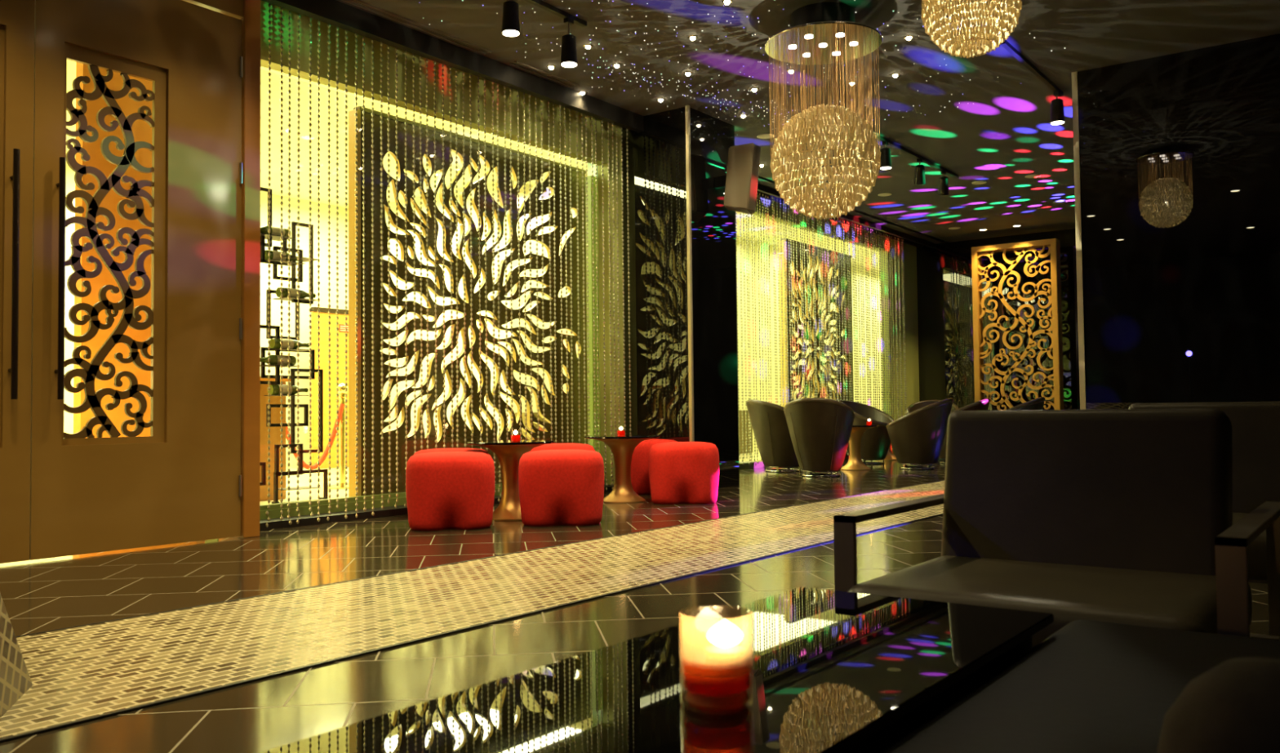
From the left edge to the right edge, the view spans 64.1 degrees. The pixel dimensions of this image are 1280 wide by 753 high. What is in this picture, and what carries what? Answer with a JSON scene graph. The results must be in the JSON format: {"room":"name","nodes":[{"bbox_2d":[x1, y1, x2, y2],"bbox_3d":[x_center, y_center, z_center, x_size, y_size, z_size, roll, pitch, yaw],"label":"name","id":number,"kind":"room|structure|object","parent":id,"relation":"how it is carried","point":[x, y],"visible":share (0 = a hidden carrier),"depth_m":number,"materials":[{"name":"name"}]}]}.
{"room":"entertainment venue","nodes":[
{"label":"entertainment venue","id":0,"kind":"room"},
{"bbox_2d":[182,0,243,18],"bbox_3d":[-4.572,-0.837,3.031,0.200,3.380,7.340,-2,-2,37],"label":"wall","id":1,"kind":"structure","parent":0,"point":[233,8],"depth_m":5.86,"materials":[{"name":"brown wood"}]},
{"bbox_2d":[0,0,35,563],"bbox_3d":[-3.336,-0.615,4.532,0.117,2.988,1.176,-2,-3,39],"label":"door","id":2,"kind":"structure","parent":1,"relation":"in","point":[16,16],"depth_m":4.93,"materials":[{"name":"brown wood"}]},
{"bbox_2d":[29,0,242,559],"bbox_3d":[-2.643,-0.592,5.452,0.118,2.988,1.115,-2,-2,35],"label":"door","id":3,"kind":"structure","parent":1,"relation":"in","point":[180,482],"depth_m":5.45,"materials":[{"name":"brown wood"}]},
{"bbox_2d":[73,62,152,437],"bbox_3d":[-3.503,-0.829,7.134,0.100,3.620,0.810,-2,-2,37],"label":"panel","id":4,"kind":"object","parent":3,"relation":"in","point":[141,130],"visible":0.08,"depth_m":6.94,"materials":[{"name":"orange wood"}]},
{"bbox_2d":[233,0,260,537],"bbox_3d":[-2.407,-0.758,6.053,0.385,3.380,0.105,-2,-2,37],"label":"trim","id":5,"kind":"structure","parent":1,"relation":"attached to","point":[251,20],"depth_m":5.93,"materials":[{"name":"brown wood"}]},
{"bbox_2d":[66,59,879,271],"bbox_3d":[0.649,-2.430,15.818,6.650,0.080,24.000,-2,-2,37],"label":"ceiling","id":6,"kind":"structure","parent":0,"point":[275,181],"depth_m":11.39,"materials":[{"name":"beige paint"}]},
{"bbox_2d":[265,2,271,527],"bbox_3d":[-2.286,-0.695,6.250,0.040,3.217,0.032,-2,-2,37],"label":"curtain","id":7,"kind":"object","parent":6,"relation":"hanging from","point":[269,5],"depth_m":6.27,"materials":[{"name":"gold glass"}]},
{"bbox_2d":[280,6,283,519],"bbox_3d":[-2.231,-0.712,6.324,0.040,3.183,0.021,-2,-2,37],"label":"curtain","id":8,"kind":"object","parent":6,"relation":"hanging from","point":[281,13],"depth_m":6.31,"materials":[{"name":"gold glass"}]},
{"bbox_2d":[287,8,292,524],"bbox_3d":[-2.196,-0.693,6.370,0.040,3.220,0.030,-2,-2,37],"label":"curtain","id":9,"kind":"object","parent":6,"relation":"hanging from","point":[289,12],"depth_m":6.39,"materials":[{"name":"gold glass"}]},
{"bbox_2d":[317,19,319,521],"bbox_3d":[-2.069,-0.689,6.539,0.040,3.217,0.013,-2,-2,37],"label":"curtain","id":10,"kind":"object","parent":6,"relation":"hanging from","point":[318,22],"depth_m":6.56,"materials":[{"name":"gold glass"}]},
{"bbox_2d":[63,161,946,467],"bbox_3d":[0.750,-0.584,15.695,6.450,3.620,24.000,-2,-2,37],"label":"wall","id":11,"kind":"structure","parent":0,"point":[304,437],"depth_m":13.84,"materials":[{"name":"beige"}]},
{"bbox_2d":[296,13,300,524],"bbox_3d":[-2.159,-0.687,6.419,0.040,3.210,0.024,-2,-2,37],"label":"curtain","id":12,"kind":"object","parent":11,"relation":"hanging from","point":[298,15],"depth_m":6.44,"materials":[{"name":"gold glass"}]},
{"bbox_2d":[308,17,313,516],"bbox_3d":[-2.104,-0.706,6.493,0.040,3.179,0.030,-2,-2,37],"label":"curtain","id":13,"kind":"object","parent":11,"relation":"hanging from","point":[309,24],"depth_m":6.50,"materials":[{"name":"gold glass"}]},
{"bbox_2d":[326,22,331,520],"bbox_3d":[-2.023,-0.687,6.600,0.040,3.220,0.031,-2,-2,37],"label":"curtain","id":14,"kind":"object","parent":11,"relation":"hanging from","point":[328,24],"depth_m":6.60,"materials":[{"name":"gold glass"}]},
{"bbox_2d":[311,306,348,468],"bbox_3d":[-3.926,0.158,13.647,0.070,2.100,1.050,-2,-2,37],"label":"door","id":15,"kind":"structure","parent":11,"relation":"in","point":[323,313],"depth_m":13.41,"materials":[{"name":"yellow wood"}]},
{"bbox_2d":[335,26,338,508],"bbox_3d":[-1.985,-0.719,6.653,0.040,3.141,0.021,-2,-2,37],"label":"curtain","id":16,"kind":"object","parent":11,"relation":"hanging from","point":[336,33],"depth_m":6.66,"materials":[{"name":"gold glass"}]},
{"bbox_2d":[344,30,347,518],"bbox_3d":[-1.943,-0.682,6.708,0.040,3.210,0.024,-2,-2,37],"label":"curtain","id":17,"kind":"object","parent":11,"relation":"hanging from","point":[346,42],"depth_m":6.72,"materials":[{"name":"gold glass"}]},
{"bbox_2d":[355,32,358,517],"bbox_3d":[-1.894,-0.683,6.774,0.040,3.219,0.020,-2,-2,37],"label":"curtain","id":18,"kind":"object","parent":11,"relation":"hanging from","point":[356,34],"depth_m":6.77,"materials":[{"name":"gold glass"}]},
{"bbox_2d":[361,35,366,511],"bbox_3d":[-1.857,-0.698,6.824,0.040,3.177,0.027,-2,-2,37],"label":"curtain","id":19,"kind":"object","parent":11,"relation":"hanging from","point":[363,43],"depth_m":6.84,"materials":[{"name":"gold glass"}]},
{"bbox_2d":[371,38,374,515],"bbox_3d":[-1.814,-0.680,6.881,0.040,3.220,0.022,-2,-2,37],"label":"curtain","id":20,"kind":"object","parent":11,"relation":"hanging from","point":[372,41],"depth_m":6.89,"materials":[{"name":"gold glass"}]},
{"bbox_2d":[380,41,391,509],"bbox_3d":[-1.750,-0.696,6.967,0.040,3.182,0.086,-2,-2,37],"label":"curtain","id":21,"kind":"object","parent":11,"relation":"hanging from","point":[388,51],"depth_m":6.98,"materials":[{"name":"gold glass"}]},
{"bbox_2d":[394,48,398,507],"bbox_3d":[-1.693,-0.691,7.042,0.040,3.174,0.040,-2,-2,37],"label":"curtain","id":22,"kind":"object","parent":11,"relation":"hanging from","point":[396,60],"depth_m":7.06,"materials":[{"name":"gold glass"}]},
{"bbox_2d":[404,50,407,469],"bbox_3d":[-1.643,-0.820,7.116,0.040,2.922,0.026,-2,-2,37],"label":"curtain","id":23,"kind":"object","parent":11,"relation":"hanging from","point":[406,82],"depth_m":7.12,"materials":[{"name":"gold glass"}]},
{"bbox_2d":[412,53,416,453],"bbox_3d":[-1.599,-0.873,7.177,0.040,2.813,0.024,-2,-2,37],"label":"curtain","id":24,"kind":"object","parent":11,"relation":"hanging from","point":[413,60],"depth_m":7.18,"materials":[{"name":"gold glass"}]},
{"bbox_2d":[418,55,429,449],"bbox_3d":[-1.545,-0.882,7.251,0.040,2.794,0.085,-2,-2,37],"label":"curtain","id":25,"kind":"object","parent":11,"relation":"hanging from","point":[420,97],"depth_m":7.26,"materials":[{"name":"gold glass"}]},
{"bbox_2d":[433,60,437,448],"bbox_3d":[-1.483,-0.883,7.333,0.040,2.787,0.025,-2,-2,37],"label":"curtain","id":26,"kind":"object","parent":11,"relation":"hanging from","point":[434,63],"depth_m":7.35,"materials":[{"name":"gold glass"}]},
{"bbox_2d":[259,0,624,519],"bbox_3d":[-1.196,-0.699,8.159,0.200,3.380,5.000,-2,-2,37],"label":"wall window","id":27,"kind":"structure","parent":11,"relation":"in","point":[275,20],"depth_m":7.83,"materials":[{"name":"yellow"}]},
{"bbox_2d":[259,484,613,530],"bbox_3d":[-1.302,0.955,7.720,0.180,0.045,3.960,-2,-2,37],"label":"trim","id":28,"kind":"structure","parent":27,"relation":"attached to","point":[273,523],"depth_m":6.70,"materials":[{"name":"black metal"}]},
{"bbox_2d":[441,63,445,448],"bbox_3d":[-1.436,-0.879,7.396,0.040,2.787,0.026,-2,-2,37],"label":"curtain","id":29,"kind":"object","parent":11,"relation":"hanging from","point":[444,272],"depth_m":7.41,"materials":[{"name":"gold glass"}]},
{"bbox_2d":[261,0,644,132],"bbox_3d":[-1.218,-2.334,7.743,0.160,0.140,3.960,-2,-2,37],"label":"trim","id":30,"kind":"structure","parent":11,"relation":"attached to","point":[338,14],"depth_m":7.44,"materials":[{"name":"black metal"}]},
{"bbox_2d":[448,66,458,448],"bbox_3d":[-1.375,-0.876,7.477,0.040,2.791,0.082,-2,-2,37],"label":"curtain","id":31,"kind":"object","parent":11,"relation":"hanging from","point":[450,68],"depth_m":7.49,"materials":[{"name":"gold glass"}]},
{"bbox_2d":[462,71,466,446],"bbox_3d":[-1.315,-0.877,7.558,0.040,2.781,0.026,-2,-2,37],"label":"curtain","id":32,"kind":"object","parent":11,"relation":"hanging from","point":[463,82],"depth_m":7.58,"materials":[{"name":"gold glass"}]},
{"bbox_2d":[469,73,473,440],"bbox_3d":[-1.273,-0.895,7.615,0.040,2.743,0.027,-2,-2,37],"label":"curtain","id":33,"kind":"object","parent":11,"relation":"hanging from","point":[470,90],"depth_m":7.64,"materials":[{"name":"gold glass"}]},
{"bbox_2d":[477,75,488,440],"bbox_3d":[-1.202,-0.893,7.710,0.040,2.750,0.092,-2,-2,37],"label":"curtain","id":34,"kind":"object","parent":11,"relation":"hanging from","point":[484,90],"depth_m":7.72,"materials":[{"name":"gold glass"}]},
{"bbox_2d":[491,80,500,439],"bbox_3d":[-1.118,-0.891,7.821,0.040,2.748,0.080,-2,-2,37],"label":"curtain","id":35,"kind":"object","parent":11,"relation":"hanging from","point":[492,91],"depth_m":7.83,"materials":[{"name":"gold glass"}]},
{"bbox_2d":[503,85,513,439],"bbox_3d":[-1.034,-0.886,7.933,0.040,2.749,0.088,-2,-2,37],"label":"curtain","id":36,"kind":"object","parent":11,"relation":"hanging from","point":[510,89],"depth_m":7.94,"materials":[{"name":"gold glass"}]},
{"bbox_2d":[516,89,533,439],"bbox_3d":[-0.926,-0.880,8.078,0.040,2.756,0.159,-2,-2,37],"label":"curtain","id":37,"kind":"object","parent":11,"relation":"hanging from","point":[529,95],"depth_m":8.08,"materials":[{"name":"gold glass"}]},
{"bbox_2d":[534,96,545,439],"bbox_3d":[-0.820,-0.874,8.219,0.040,2.763,0.094,-2,-2,37],"label":"curtain","id":38,"kind":"object","parent":11,"relation":"hanging from","point":[536,222],"depth_m":8.24,"materials":[{"name":"gold glass"}]},
{"bbox_2d":[547,101,557,442],"bbox_3d":[-0.729,-0.857,8.340,0.040,2.784,0.086,-2,-2,37],"label":"curtain","id":39,"kind":"object","parent":11,"relation":"hanging from","point":[548,128],"depth_m":8.35,"materials":[{"name":"gold glass"}]},
{"bbox_2d":[559,105,573,443],"bbox_3d":[-0.627,-0.849,8.476,0.040,2.798,0.158,-2,-2,37],"label":"curtain","id":40,"kind":"object","parent":11,"relation":"hanging from","point":[570,140],"depth_m":8.48,"materials":[{"name":"gold glass"}]},
{"bbox_2d":[575,111,599,444],"bbox_3d":[-0.461,-0.836,8.698,0.040,2.813,0.283,-2,-2,37],"label":"curtain","id":41,"kind":"object","parent":11,"relation":"hanging from","point":[592,150],"depth_m":8.72,"materials":[{"name":"gold glass"}]},
{"bbox_2d":[600,120,606,435],"bbox_3d":[-0.332,-0.863,8.872,0.040,2.738,0.030,-2,-2,37],"label":"curtain","id":42,"kind":"object","parent":11,"relation":"hanging from","point":[602,121],"depth_m":8.89,"materials":[{"name":"gold glass"}]},
{"bbox_2d":[607,121,631,435],"bbox_3d":[-0.198,-0.860,9.051,0.040,2.747,0.304,-2,-2,37],"label":"curtain","id":43,"kind":"object","parent":11,"relation":"hanging from","point":[613,233],"depth_m":9.05,"materials":[{"name":"gold glass"}]},
{"bbox_2d":[756,183,935,248],"bbox_3d":[2.335,-2.211,13.551,0.250,0.070,8.000,-2,-2,37],"label":"trim","id":44,"kind":"structure","parent":11,"relation":"attached to","point":[908,239],"depth_m":14.80,"materials":[{"name":"black metal"}]},
{"bbox_2d":[0,450,1269,752],"bbox_3d":[3.015,1.087,10.833,16.200,0.100,29.000,-2,-2,37],"label":"floor","id":45,"kind":"structure","parent":0,"point":[50,593],"depth_m":4.06,"materials":[{"name":"tile"}]},
{"bbox_2d":[259,377,290,501],"bbox_3d":[-3.483,0.510,8.265,0.560,1.020,1.140,-2,-2,37],"label":"cabinet","id":46,"kind":"object","parent":45,"relation":"on","point":[275,433],"depth_m":8.43,"materials":[{"name":"brown wood"}]},
{"bbox_2d":[259,186,328,503],"bbox_3d":[-2.494,-0.167,7.200,0.180,2.279,0.677,-2,-2,37],"label":"screen","id":47,"kind":"object","parent":45,"relation":"on","point":[293,264],"visible":0.71,"depth_m":7.22,"materials":[{"name":"black metal"}]},
{"bbox_2d":[260,232,294,240],"bbox_3d":[-2.578,-0.972,7.126,0.180,0.004,0.260,-2,-2,37],"label":"shelf","id":48,"kind":"object","parent":47,"relation":"attached to","point":[263,236],"depth_m":7.11,"materials":[{"name":"black metal"}]},
{"bbox_2d":[260,354,296,365],"bbox_3d":[-2.546,-0.114,7.126,0.073,0.075,0.295,-2,-2,37],"label":"wine bottle","id":49,"kind":"object","parent":47,"relation":"on","point":[274,359],"visible":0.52,"depth_m":7.12,"materials":[{"name":"green glass"}]},
{"bbox_2d":[266,258,305,266],"bbox_3d":[-2.523,-0.801,7.191,0.180,0.004,0.260,-2,-2,37],"label":"shelf","id":50,"kind":"object","parent":47,"relation":"attached to","point":[275,262],"depth_m":7.17,"materials":[{"name":"black metal"}]},
{"bbox_2d":[267,384,308,395],"bbox_3d":[-2.478,0.095,7.208,0.073,0.075,0.295,-2,-2,37],"label":"wine bottle","id":51,"kind":"object","parent":47,"relation":"on","point":[275,388],"visible":0.89,"depth_m":7.15,"materials":[{"name":"green glass"}]},
{"bbox_2d":[269,337,309,348],"bbox_3d":[-2.474,-0.227,7.229,0.073,0.075,0.295,-2,-2,37],"label":"wine bottle","id":52,"kind":"object","parent":47,"relation":"on","point":[274,342],"visible":0.83,"depth_m":7.17,"materials":[{"name":"green glass"}]},
{"bbox_2d":[328,382,348,488],"bbox_3d":[-2.839,0.563,9.743,0.300,1.000,0.300,-2,-2,37],"label":"stanchion","id":53,"kind":"object","parent":45,"relation":"on","point":[341,387],"visible":0.74,"depth_m":9.72,"materials":[{"name":"gold metal"}]},
{"bbox_2d":[285,403,344,469],"bbox_3d":[-3.050,0.559,9.477,0.669,0.616,0.044,1,-3,-44],"label":"rope","id":54,"kind":"object","parent":53,"relation":"hanging from","point":[332,437],"visible":0.66,"depth_m":9.56,"materials":[{"name":"orange"}]},
{"bbox_2d":[405,451,494,530],"bbox_3d":[-1.176,0.700,6.346,0.538,0.460,0.538,0,-2,-10],"label":"pouf","id":55,"kind":"object","parent":45,"relation":"on","point":[445,490],"visible":1,"depth_m":6.11,"materials":[{"name":"red fabric"}]},
{"bbox_2d":[348,106,587,497],"bbox_3d":[-1.287,-0.466,8.377,0.100,2.930,2.590,-2,-2,37],"label":"art panel","id":56,"kind":"object","parent":45,"relation":"on","point":[401,222],"visible":0.72,"depth_m":8.13,"materials":[{"name":"yellow metal"}]},
{"bbox_2d":[0,480,944,737],"bbox_3d":[1.316,0.914,6.737,1.090,0.004,20.400,-2,-2,37],"label":"walkway","id":57,"kind":"structure","parent":45,"relation":"on","point":[86,671],"depth_m":3.59,"materials":[{"name":"tile"}]},
{"bbox_2d":[0,593,32,716],"bbox_3d":[-2.005,0.439,2.744,1.280,0.746,0.910,-2,-2,37],"label":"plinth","id":58,"kind":"object","parent":57,"relation":"on","point":[15,681],"visible":1,"depth_m":2.56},
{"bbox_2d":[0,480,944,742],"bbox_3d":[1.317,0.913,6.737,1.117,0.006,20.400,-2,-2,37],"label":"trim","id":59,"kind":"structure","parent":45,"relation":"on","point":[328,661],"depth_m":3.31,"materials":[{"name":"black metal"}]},
{"bbox_2d":[466,440,555,520],"bbox_3d":[-0.857,0.687,6.808,0.584,0.510,0.584,-2,-2,37],"label":"pedestal table","id":60,"kind":"object","parent":45,"relation":"on","point":[508,453],"visible":0.72,"depth_m":6.73,"materials":[{"name":"gold metal"}]},
{"bbox_2d":[518,448,604,526],"bbox_3d":[-0.498,0.697,6.501,0.538,0.460,0.538,0,-2,-4],"label":"pouf","id":61,"kind":"object","parent":45,"relation":"on","point":[557,486],"visible":1,"depth_m":6.26,"materials":[{"name":"red fabric"}]},
{"bbox_2d":[529,443,595,451],"bbox_3d":[-0.606,0.744,7.843,0.538,0.460,0.538,0,-2,-4],"label":"pouf","id":62,"kind":"object","parent":45,"relation":"on","point":[550,446],"visible":0.2,"depth_m":7.65,"materials":[{"name":"red fabric"}]},
{"bbox_2d":[585,175,599,453],"bbox_3d":[-0.421,-0.419,9.583,0.120,2.900,0.220,-2,-2,37],"label":"frosted panel","id":63,"kind":"object","parent":45,"relation":"on","point":[591,353],"visible":0.16,"depth_m":9.49,"materials":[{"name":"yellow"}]},
{"bbox_2d":[585,434,659,502],"bbox_3d":[-0.134,0.719,7.990,0.584,0.510,0.584,-2,-2,37],"label":"pedestal table","id":64,"kind":"object","parent":45,"relation":"on","point":[622,447],"visible":0.99,"depth_m":7.91,"materials":[{"name":"gold metal"}]},
{"bbox_2d":[631,438,677,494],"bbox_3d":[0.083,0.768,8.763,0.538,0.460,0.538,-1,-2,3],"label":"pouf","id":65,"kind":"object","parent":45,"relation":"on","point":[640,481],"visible":0.29,"depth_m":8.51,"materials":[{"name":"red fabric"}]},
{"bbox_2d":[258,586,1053,752],"bbox_3d":[-0.069,0.514,0.819,0.370,0.430,1.550,-2,-2,37],"label":"glass coffee table","id":66,"kind":"object","parent":45,"relation":"on","point":[834,671],"visible":0.94,"depth_m":0.99,"materials":[{"name":"black glass"}]},
{"bbox_2d":[679,608,753,713],"bbox_3d":[0.070,0.259,0.940,0.067,0.084,0.067,-2,-2,37],"label":"glass candle","id":67,"kind":"object","parent":66,"relation":"on","point":[716,677],"visible":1,"depth_m":0.92,"materials":[{"name":"red wax"}]},
{"bbox_2d":[648,441,719,504],"bbox_3d":[0.340,0.735,7.872,0.538,0.460,0.538,-1,-2,3],"label":"pouf","id":68,"kind":"object","parent":45,"relation":"on","point":[680,472],"visible":1,"depth_m":7.63,"materials":[{"name":"red fabric"}]},
{"bbox_2d":[746,399,801,471],"bbox_3d":[1.591,0.669,11.623,0.765,0.819,0.736,0,-2,-18],"label":"tub chair","id":69,"kind":"object","parent":45,"relation":"on","point":[768,420],"visible":0.7,"depth_m":11.39,"materials":[{"name":"leather"}]},
{"bbox_2d":[778,237,853,452],"bbox_3d":[2.597,-0.350,14.787,0.100,3.050,2.130,-2,-2,37],"label":"art panel","id":70,"kind":"object","parent":45,"relation":"on","point":[798,243],"visible":0.6,"depth_m":14.63,"materials":[{"name":"yellow"}]},
{"bbox_2d":[783,397,854,476],"bbox_3d":[1.883,0.635,10.711,0.736,0.819,0.765,-1,-2,22],"label":"tub chair","id":71,"kind":"object","parent":45,"relation":"on","point":[820,428],"visible":1,"depth_m":10.48,"materials":[{"name":"black leather"}]},
{"bbox_2d":[840,424,879,470],"bbox_3d":[2.495,0.822,11.854,0.584,0.510,0.584,-2,-2,37],"label":"pedestal table","id":72,"kind":"object","parent":45,"relation":"on","point":[855,462],"visible":0.74,"depth_m":11.78,"materials":[{"name":"gold metal"}]},
{"bbox_2d":[836,400,893,464],"bbox_3d":[2.882,0.704,13.073,0.765,0.819,0.736,-3,-3,45],"label":"tub chair","id":73,"kind":"object","parent":45,"relation":"on","point":[875,442],"visible":0.51,"depth_m":12.82,"materials":[{"name":"black leather"}]},
{"bbox_2d":[885,397,953,469],"bbox_3d":[3.253,0.659,11.867,0.765,0.819,0.736,-1,-2,19],"label":"tub chair","id":74,"kind":"object","parent":45,"relation":"on","point":[917,437],"visible":0.98,"depth_m":11.62,"materials":[{"name":"black leather"}]},
{"bbox_2d":[938,397,990,463],"bbox_3d":[4.033,0.686,12.908,0.765,0.819,0.736,-1,-2,17],"label":"tub chair","id":75,"kind":"object","parent":45,"relation":"on","point":[981,405],"visible":0.22,"depth_m":12.65,"materials":[{"name":"black leather"}]},
{"bbox_2d":[971,238,1064,409],"bbox_3d":[5.682,-0.424,15.385,1.250,3.170,0.220,-2,-2,37],"label":"screen","id":76,"kind":"object","parent":45,"relation":"on","point":[980,337],"visible":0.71,"depth_m":15.32,"materials":[{"name":"orange paint"}]},
{"bbox_2d":[1007,396,1044,409],"bbox_3d":[4.409,0.655,12.124,0.765,0.819,0.736,-1,-2,22],"label":"tub chair","id":77,"kind":"object","parent":45,"relation":"on","point":[1037,403],"visible":0.12,"depth_m":11.80,"materials":[{"name":"black leather"}]},
{"bbox_2d":[833,408,1279,647],"bbox_3d":[0.771,0.407,1.833,0.622,0.694,0.705,-2,-2,37],"label":"leather armchair","id":78,"kind":"object","parent":45,"relation":"on","point":[1122,516],"visible":0.73,"depth_m":1.85,"materials":[{"name":"black leather"}]},
{"bbox_2d":[847,555,1252,647],"bbox_3d":[0.715,0.405,1.775,0.552,0.115,0.545,-2,-2,37],"label":"seat cushion","id":79,"kind":"object","parent":78,"relation":"on","point":[1181,597],"depth_m":1.68,"materials":[{"name":"leather"}]},
{"bbox_2d":[872,619,1279,752],"bbox_3d":[0.428,0.514,0.622,0.690,0.405,1.530,-2,-2,37],"label":"sofa","id":80,"kind":"object","parent":45,"relation":"on","point":[1089,686],"visible":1,"depth_m":1.05,"materials":[{"name":"black leather"}]},
{"bbox_2d":[1156,657,1279,752],"bbox_3d":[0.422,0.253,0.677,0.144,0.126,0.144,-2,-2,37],"label":"round cushion","id":81,"kind":"object","parent":80,"relation":"on","point":[1233,706],"visible":1,"depth_m":0.66,"materials":[{"name":"grey fabric"}]},
{"bbox_2d":[1128,400,1279,583],"bbox_3d":[1.539,0.420,2.657,0.620,0.708,0.705,-2,-2,37],"label":"sofa","id":82,"kind":"object","parent":45,"relation":"on","point":[1255,425],"visible":0.08,"depth_m":2.72,"materials":[{"name":"black leather"}]},
{"bbox_2d":[1232,512,1267,581],"bbox_3d":[1.483,0.418,2.599,0.550,0.117,0.545,-2,-2,37],"label":"seat cushion","id":83,"kind":"object","parent":82,"relation":"on","point":[1257,549],"depth_m":2.32,"materials":[{"name":"leather"}]},
{"bbox_2d":[621,106,739,488],"bbox_3d":[0.375,-0.672,9.475,0.740,3.380,0.790,-2,-2,37],"label":"wall pillar","id":84,"kind":"structure","parent":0,"point":[657,183],"depth_m":9.19,"materials":[{"name":"black mirror"}]},
{"bbox_2d":[684,105,693,441],"bbox_3d":[0.437,-0.691,8.923,0.030,3.380,0.030,-2,-2,37],"label":"trim","id":85,"kind":"structure","parent":84,"relation":"attached to","point":[686,107],"depth_m":8.92,"materials":[{"name":"silver"}]},
{"bbox_2d":[715,142,760,214],"bbox_3d":[0.856,-1.766,9.202,0.474,0.594,0.255,-1,-2,17],"label":"wall speaker","id":86,"kind":"object","parent":84,"relation":"attached to","point":[740,183],"visible":1,"depth_m":9.09,"materials":[{"name":"brown"}]},
{"bbox_2d":[748,144,760,213],"bbox_3d":[1.037,-1.767,9.147,0.096,0.571,0.244,-1,-2,17],"label":"grille","id":87,"kind":"object","parent":86,"relation":"attached to","point":[754,150],"depth_m":9.06,"materials":[{"name":"brown"}]},
{"bbox_2d":[336,0,1279,244],"bbox_3d":[2.703,-2.564,5.789,10.450,0.100,20.400,-2,-2,37],"label":"ceiling","id":88,"kind":"structure","parent":0,"point":[1004,134],"depth_m":8.03,"materials":[{"name":"paint"}]},
{"bbox_2d":[341,0,491,54],"bbox_3d":[-1.668,-2.423,6.870,0.072,0.012,1.800,-2,-2,37],"label":"air slot","id":89,"kind":"object","parent":88,"relation":"attached to","point":[359,2],"visible":1,"depth_m":7.04,"materials":[{"name":"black metal"}]},
{"bbox_2d":[510,60,578,87],"bbox_3d":[-0.748,-2.392,8.099,0.072,0.012,0.730,-2,-2,37],"label":"air slot","id":90,"kind":"object","parent":88,"relation":"attached to","point":[517,62],"visible":1,"depth_m":8.08,"materials":[{"name":"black metal"}]},
{"bbox_2d":[524,0,586,26],"bbox_3d":[-0.814,-2.438,6.450,0.036,0.030,1.450,-2,-2,37],"label":"ceiling track","id":91,"kind":"object","parent":88,"relation":"attached to","point":[540,3],"visible":1,"depth_m":6.78,"materials":[{"name":"black metal"}]},
{"bbox_2d":[501,0,520,36],"bbox_3d":[-0.815,-2.291,6.441,0.120,0.264,0.120,-2,-2,37],"label":"track spotlight","id":92,"kind":"object","parent":91,"relation":"attached to","point":[510,20],"visible":1,"depth_m":6.40,"materials":[{"name":"black metal"}]},
{"bbox_2d":[560,17,577,67],"bbox_3d":[-0.479,-2.255,6.888,0.120,0.314,0.120,-2,-2,37],"label":"track spotlight","id":93,"kind":"object","parent":91,"relation":"attached to","point":[569,51],"visible":1,"depth_m":6.85,"materials":[{"name":"black metal"}]},
{"bbox_2d":[735,191,906,464],"bbox_3d":[2.094,-0.577,13.157,0.041,3.276,6.770,-2,-2,37],"label":"curtain","id":94,"kind":"object","parent":88,"relation":"hanging from","point":[772,197],"visible":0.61,"depth_m":13.54,"materials":[{"name":"gold glass"}]},
{"bbox_2d":[764,1,882,219],"bbox_3d":[1.248,-1.762,6.920,0.789,1.395,0.789,0,-2,-11],"label":"chandelier","id":95,"kind":"object","parent":88,"relation":"hanging from","point":[828,33],"visible":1,"depth_m":6.74,"materials":[{"name":"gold metal"}]},
{"bbox_2d":[873,132,959,178],"bbox_3d":[2.890,-2.332,10.765,0.036,0.030,2.600,-2,-2,37],"label":"ceiling track","id":96,"kind":"object","parent":88,"relation":"attached to","point":[891,143],"visible":0.64,"depth_m":10.76,"materials":[{"name":"black metal"}]},
{"bbox_2d":[921,0,1022,57],"bbox_3d":[1.752,-2.107,5.415,0.546,0.819,0.546,0,-2,-6],"label":"chandelier","id":97,"kind":"object","parent":88,"relation":"hanging from","point":[975,37],"visible":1,"depth_m":5.30,"materials":[{"name":"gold metal"}]},
{"bbox_2d":[1000,39,1063,96],"bbox_3d":[3.125,-2.425,8.093,0.036,0.030,1.600,-2,-2,37],"label":"ceiling track","id":98,"kind":"object","parent":88,"relation":"attached to","point":[1006,44],"visible":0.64,"depth_m":7.98,"materials":[{"name":"black metal"}]},
{"bbox_2d":[1049,90,1065,124],"bbox_3d":[3.516,-2.265,8.608,0.120,0.264,0.120,-2,-2,37],"label":"track spotlight","id":99,"kind":"object","parent":98,"relation":"attached to","point":[1057,113],"visible":1,"depth_m":8.57,"materials":[{"name":"black metal"}]},
{"bbox_2d":[751,196,919,448],"bbox_3d":[2.417,-0.555,13.572,0.660,3.380,8.200,-2,-2,37],"label":"wall","id":100,"kind":"structure","parent":0,"point":[909,252],"depth_m":16.09,"materials":[{"name":"yellow"}]},
{"bbox_2d":[916,228,1079,410],"bbox_3d":[6.736,-0.543,15.305,5.500,3.380,0.150,-2,-2,37],"label":"wall","id":101,"kind":"structure","parent":0,"point":[944,272],"depth_m":16.19,"materials":[{"name":"black mirror"}]},
{"bbox_2d":[1077,33,1279,408],"bbox_3d":[6.142,-0.839,6.428,6.300,3.380,0.251,-2,-2,35],"label":"wall","id":102,"kind":"structure","parent":0,"point":[1180,152],"depth_m":7.72,"materials":[{"name":"black glass"}]},
{"bbox_2d":[1071,71,1085,409],"bbox_3d":[3.577,-0.749,8.238,0.042,3.380,0.267,-2,-2,35],"label":"trim","id":103,"kind":"structure","parent":102,"relation":"attached to","point":[1074,74],"depth_m":8.14,"materials":[{"name":"silver"}]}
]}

